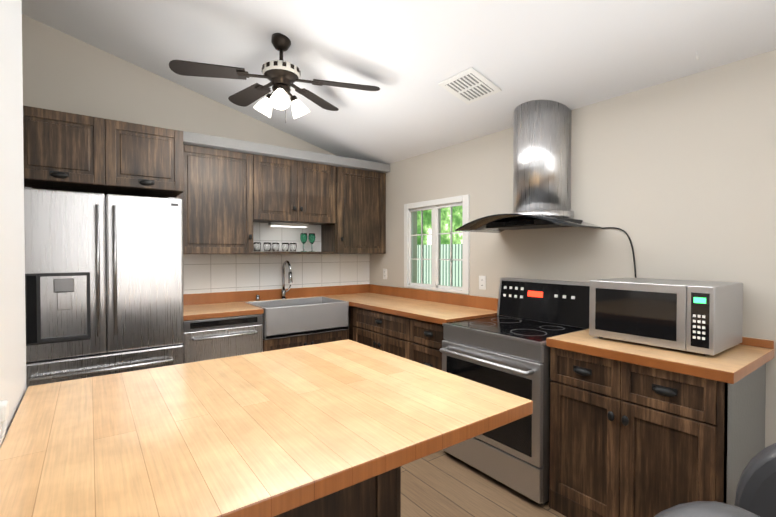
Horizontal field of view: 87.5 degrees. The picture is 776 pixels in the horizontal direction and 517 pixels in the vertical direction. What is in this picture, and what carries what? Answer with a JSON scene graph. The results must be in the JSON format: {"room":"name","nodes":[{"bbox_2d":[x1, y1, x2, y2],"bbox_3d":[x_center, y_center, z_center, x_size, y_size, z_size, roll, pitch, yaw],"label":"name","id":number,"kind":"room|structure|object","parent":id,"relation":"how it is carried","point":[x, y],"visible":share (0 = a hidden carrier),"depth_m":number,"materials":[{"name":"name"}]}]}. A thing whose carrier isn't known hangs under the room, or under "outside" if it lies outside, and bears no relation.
{"room":"kitchen","nodes":[
{"label":"kitchen","id":0,"kind":"room"},
{"bbox_2d":[0,0,25,446],"bbox_3d":[-0.744,-0.453,-0.247,1.120,3.700,7.400,-1,1,-36],"label":"wall","id":1,"kind":"structure","parent":0,"point":[12,325],"depth_m":1.19,"materials":[{"name":"white paint"}]},
{"bbox_2d":[0,400,8,445],"bbox_3d":[-0.737,0.294,0.742,0.051,0.077,0.093,-1,1,-36],"label":"electrical outlet","id":2,"kind":"object","parent":1,"relation":"attached to","point":[4,409],"visible":1,"depth_m":0.75,"materials":[{"name":"white plastic"}]},
{"bbox_2d":[23,105,118,196],"bbox_3d":[-2.220,-0.699,2.809,0.526,0.435,0.720,-1,1,-36],"label":"upper cabinet","id":3,"kind":"object","parent":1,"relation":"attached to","point":[64,151],"depth_m":2.55,"materials":[{"name":"brown wood"}]},
{"bbox_2d":[22,14,369,293],"bbox_3d":[-1.790,-0.508,3.649,4.060,3.700,0.126,-1,1,-36],"label":"wall","id":4,"kind":"structure","parent":0,"point":[62,72],"depth_m":3.51,"materials":[{"name":"beige paint"}]},
{"bbox_2d":[115,121,186,197],"bbox_3d":[-1.894,-0.702,3.049,0.524,0.435,0.720,-1,1,-36],"label":"upper cabinet","id":5,"kind":"object","parent":4,"relation":"attached to","point":[152,160],"depth_m":2.81,"materials":[{"name":"brown wood"}]},
{"bbox_2d":[179,133,262,253],"bbox_3d":[-1.517,-0.524,3.569,0.675,0.968,0.335,-1,1,-36],"label":"upper cabinet","id":6,"kind":"object","parent":4,"relation":"attached to","point":[238,196],"depth_m":3.44,"materials":[{"name":"brown wood"}]},
{"bbox_2d":[263,145,338,224],"bbox_3d":[-0.959,-0.683,3.978,0.830,0.662,0.335,-1,1,-36],"label":"upper cabinet","id":7,"kind":"object","parent":4,"relation":"attached to","point":[300,187],"depth_m":3.85,"materials":[{"name":"brown wood"}]},
{"bbox_2d":[315,157,386,253],"bbox_3d":[-0.398,-0.536,4.393,0.686,0.968,0.335,-1,1,-36],"label":"upper cabinet","id":8,"kind":"object","parent":4,"relation":"attached to","point":[361,229],"depth_m":4.27,"materials":[{"name":"brown wood"}]},
{"bbox_2d":[253,233,314,251],"bbox_3d":[-1.005,-0.161,3.988,0.632,0.185,0.092,-1,1,-36],"label":"glasses","id":9,"kind":"object","parent":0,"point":[285,246],"visible":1,"depth_m":3.95,"materials":[{"name":"clear glass"}]},
{"bbox_2d":[22,0,775,163],"bbox_3d":[0.453,-1.493,0.696,4.944,1.336,8.280,-1,1,-36],"label":"ceiling","id":10,"kind":"structure","parent":0,"point":[406,57],"depth_m":2.51,"materials":[{"name":"white paint"}]},
{"bbox_2d":[169,33,379,122],"bbox_3d":[-0.796,-1.151,2.776,1.241,0.550,0.918,-1,1,-36],"label":"fan light","id":11,"kind":"object","parent":10,"relation":"hanging from","point":[281,75],"visible":1,"depth_m":2.58,"materials":[{"name":"brown metal"}]},
{"bbox_2d":[438,67,500,103],"bbox_3d":[0.544,-1.145,2.706,0.292,0.083,0.300,-1,1,-36],"label":"ceiling vent","id":12,"kind":"object","parent":10,"relation":"in","point":[469,85],"visible":1,"depth_m":2.68,"materials":[{"name":"white plastic"}]},
{"bbox_2d":[401,450,565,516],"bbox_3d":[0.403,1.434,0.700,4.820,0.100,8.280,-1,1,-36],"label":"floor","id":13,"kind":"structure","parent":0,"point":[441,483],"depth_m":2.34,"materials":[{"name":"beige wood"}]},
{"bbox_2d":[24,187,183,389],"bbox_3d":[-2.028,0.458,2.906,0.910,1.790,0.771,-1,1,-36],"label":"fridge","id":14,"kind":"object","parent":13,"relation":"on","point":[103,285],"visible":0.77,"depth_m":2.62,"materials":[{"name":"silver metal"}]},
{"bbox_2d":[182,314,262,362],"bbox_3d":[-1.441,0.903,3.410,0.599,0.885,0.656,-1,1,-36],"label":"dishwasher","id":15,"kind":"object","parent":13,"relation":"on","point":[213,338],"visible":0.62,"depth_m":3.17,"materials":[{"name":"silver metal"}]},
{"bbox_2d":[263,328,350,351],"bbox_3d":[-0.887,1.003,3.877,0.836,0.672,0.620,-1,1,-36],"label":"base cabinet","id":16,"kind":"object","parent":13,"relation":"on","point":[324,337],"depth_m":3.60,"materials":[{"name":"brown wood"}]},
{"bbox_2d":[256,261,292,300],"bbox_3d":[-1.075,0.214,3.931,0.358,0.386,0.227,-1,1,-36],"label":"sink faucet","id":17,"kind":"object","parent":16,"relation":"on","point":[290,280],"visible":0.96,"depth_m":4.04,"materials":[{"name":"silver metal"}]},
{"bbox_2d":[245,297,348,339],"bbox_3d":[-0.848,0.534,3.793,0.800,0.260,0.535,-1,1,-36],"label":"sink","id":18,"kind":"object","parent":16,"relation":"in","point":[282,318],"visible":0.88,"depth_m":3.60,"materials":[{"name":"silver metal"}]},
{"bbox_2d":[280,467,400,516],"bbox_3d":[-0.597,0.932,1.344,0.958,0.885,0.854,-1,1,-36],"label":"kitchen island","id":19,"kind":"object","parent":13,"relation":"on","point":[381,497],"depth_m":1.21,"materials":[{"name":"brown wood"}]},
{"bbox_2d":[0,339,532,516],"bbox_3d":[-0.398,0.466,1.341,1.294,0.043,1.124,-1,1,-36],"label":"island countertop","id":20,"kind":"structure","parent":19,"relation":"on","point":[279,432],"depth_m":1.06,"materials":[{"name":"beige wood"}]},
{"bbox_2d":[351,308,402,356],"bbox_3d":[0.168,0.897,3.704,0.620,0.890,0.845,-1,1,-36],"label":"base cabinet","id":21,"kind":"object","parent":13,"relation":"on","point":[378,330],"depth_m":3.52,"materials":[{"name":"brown wood"}]},
{"bbox_2d":[319,292,496,323],"bbox_3d":[0.093,0.430,3.777,0.648,0.041,1.928,-1,1,-36],"label":"countertop","id":22,"kind":"structure","parent":21,"relation":"on","point":[427,310],"depth_m":3.43,"materials":[{"name":"brown wood"}]},
{"bbox_2d":[403,316,488,369],"bbox_3d":[0.530,0.904,3.214,0.620,0.890,0.492,-1,1,-36],"label":"base cabinet","id":23,"kind":"object","parent":13,"relation":"on","point":[406,323],"depth_m":3.06,"materials":[{"name":"brown wood"}]},
{"bbox_2d":[440,278,589,504],"bbox_3d":[0.838,0.756,2.657,0.747,1.200,0.754,-1,1,-36],"label":"range","id":24,"kind":"object","parent":13,"relation":"on","point":[506,349],"visible":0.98,"depth_m":2.46,"materials":[{"name":"silver metal"}]},
{"bbox_2d":[546,329,773,516],"bbox_3d":[1.352,0.877,2.070,0.655,0.975,0.792,-1,1,-36],"label":"base cabinet","id":25,"kind":"object","parent":13,"relation":"on","point":[640,430],"visible":0.96,"depth_m":1.86,"materials":[{"name":"brown wood"}]},
{"bbox_2d":[589,277,742,355],"bbox_3d":[1.418,0.273,2.094,0.433,0.310,0.545,-1,1,-36],"label":"microwave","id":26,"kind":"object","parent":25,"relation":"on","point":[703,317],"visible":1,"depth_m":1.92,"materials":[{"name":"silver metal"}]},
{"bbox_2d":[654,501,759,516],"bbox_3d":[0.729,0.938,1.040,0.380,0.885,0.556,0,1,14],"label":"chair","id":27,"kind":"object","parent":13,"relation":"on","point":[705,509],"visible":1,"depth_m":0.82,"materials":[{"name":"grey leather"}]},
{"bbox_2d":[735,443,775,516],"bbox_3d":[1.270,0.905,1.157,0.407,0.946,0.594,1,1,44],"label":"chair","id":28,"kind":"object","parent":13,"relation":"on","point":[756,491],"visible":0.85,"depth_m":1.06,"materials":[{"name":"grey leather"}]},
{"bbox_2d":[370,50,775,447],"bbox_3d":[1.989,-0.332,1.844,0.120,3.400,7.280,-1,1,-36],"label":"wall","id":29,"kind":"structure","parent":0,"point":[675,179],"depth_m":2.36,"materials":[{"name":"beige paint"}]},
{"bbox_2d":[383,269,386,278],"bbox_3d":[-0.033,0.171,4.486,0.009,0.116,0.072,-1,1,-36],"label":"electrical outlet","id":30,"kind":"object","parent":29,"relation":"attached to","point":[384,273],"visible":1,"depth_m":4.48,"materials":[{"name":"white plastic"}]},
{"bbox_2d":[367,284,497,311],"bbox_3d":[0.351,0.358,3.948,0.021,0.100,1.898,-1,1,-36],"label":"backsplash","id":31,"kind":"structure","parent":29,"relation":"attached to","point":[412,294],"depth_m":3.76,"materials":[{"name":"brown wood"}]},
{"bbox_2d":[404,194,469,293],"bbox_3d":[0.458,-0.126,3.859,0.078,0.859,0.885,-1,1,-36],"label":"window","id":32,"kind":"structure","parent":29,"relation":"in","point":[436,251],"depth_m":3.83,"materials":[{"name":"white plastic"}]},
{"bbox_2d":[479,276,485,289],"bbox_3d":[0.786,0.201,3.375,0.009,0.116,0.072,-1,1,-36],"label":"electrical outlet","id":33,"kind":"object","parent":29,"relation":"attached to","point":[482,282],"visible":1,"depth_m":3.37,"materials":[{"name":"white plastic"}]},
{"bbox_2d":[455,100,600,232],"bbox_3d":[0.924,-0.648,2.757,0.500,0.904,0.800,-1,1,-36],"label":"range hood","id":34,"kind":"object","parent":29,"relation":"attached to","point":[541,163],"visible":0.98,"depth_m":2.71,"materials":[{"name":"silver metal"}]},
{"bbox_2d":[601,227,636,277],"bbox_3d":[1.422,-0.029,2.499,0.009,0.335,0.208,-1,1,-36],"label":"cord","id":35,"kind":"object","parent":34,"relation":"hanging from","point":[631,246],"visible":0.96,"depth_m":2.44,"materials":[{"name":"black plastic"}]}
]}

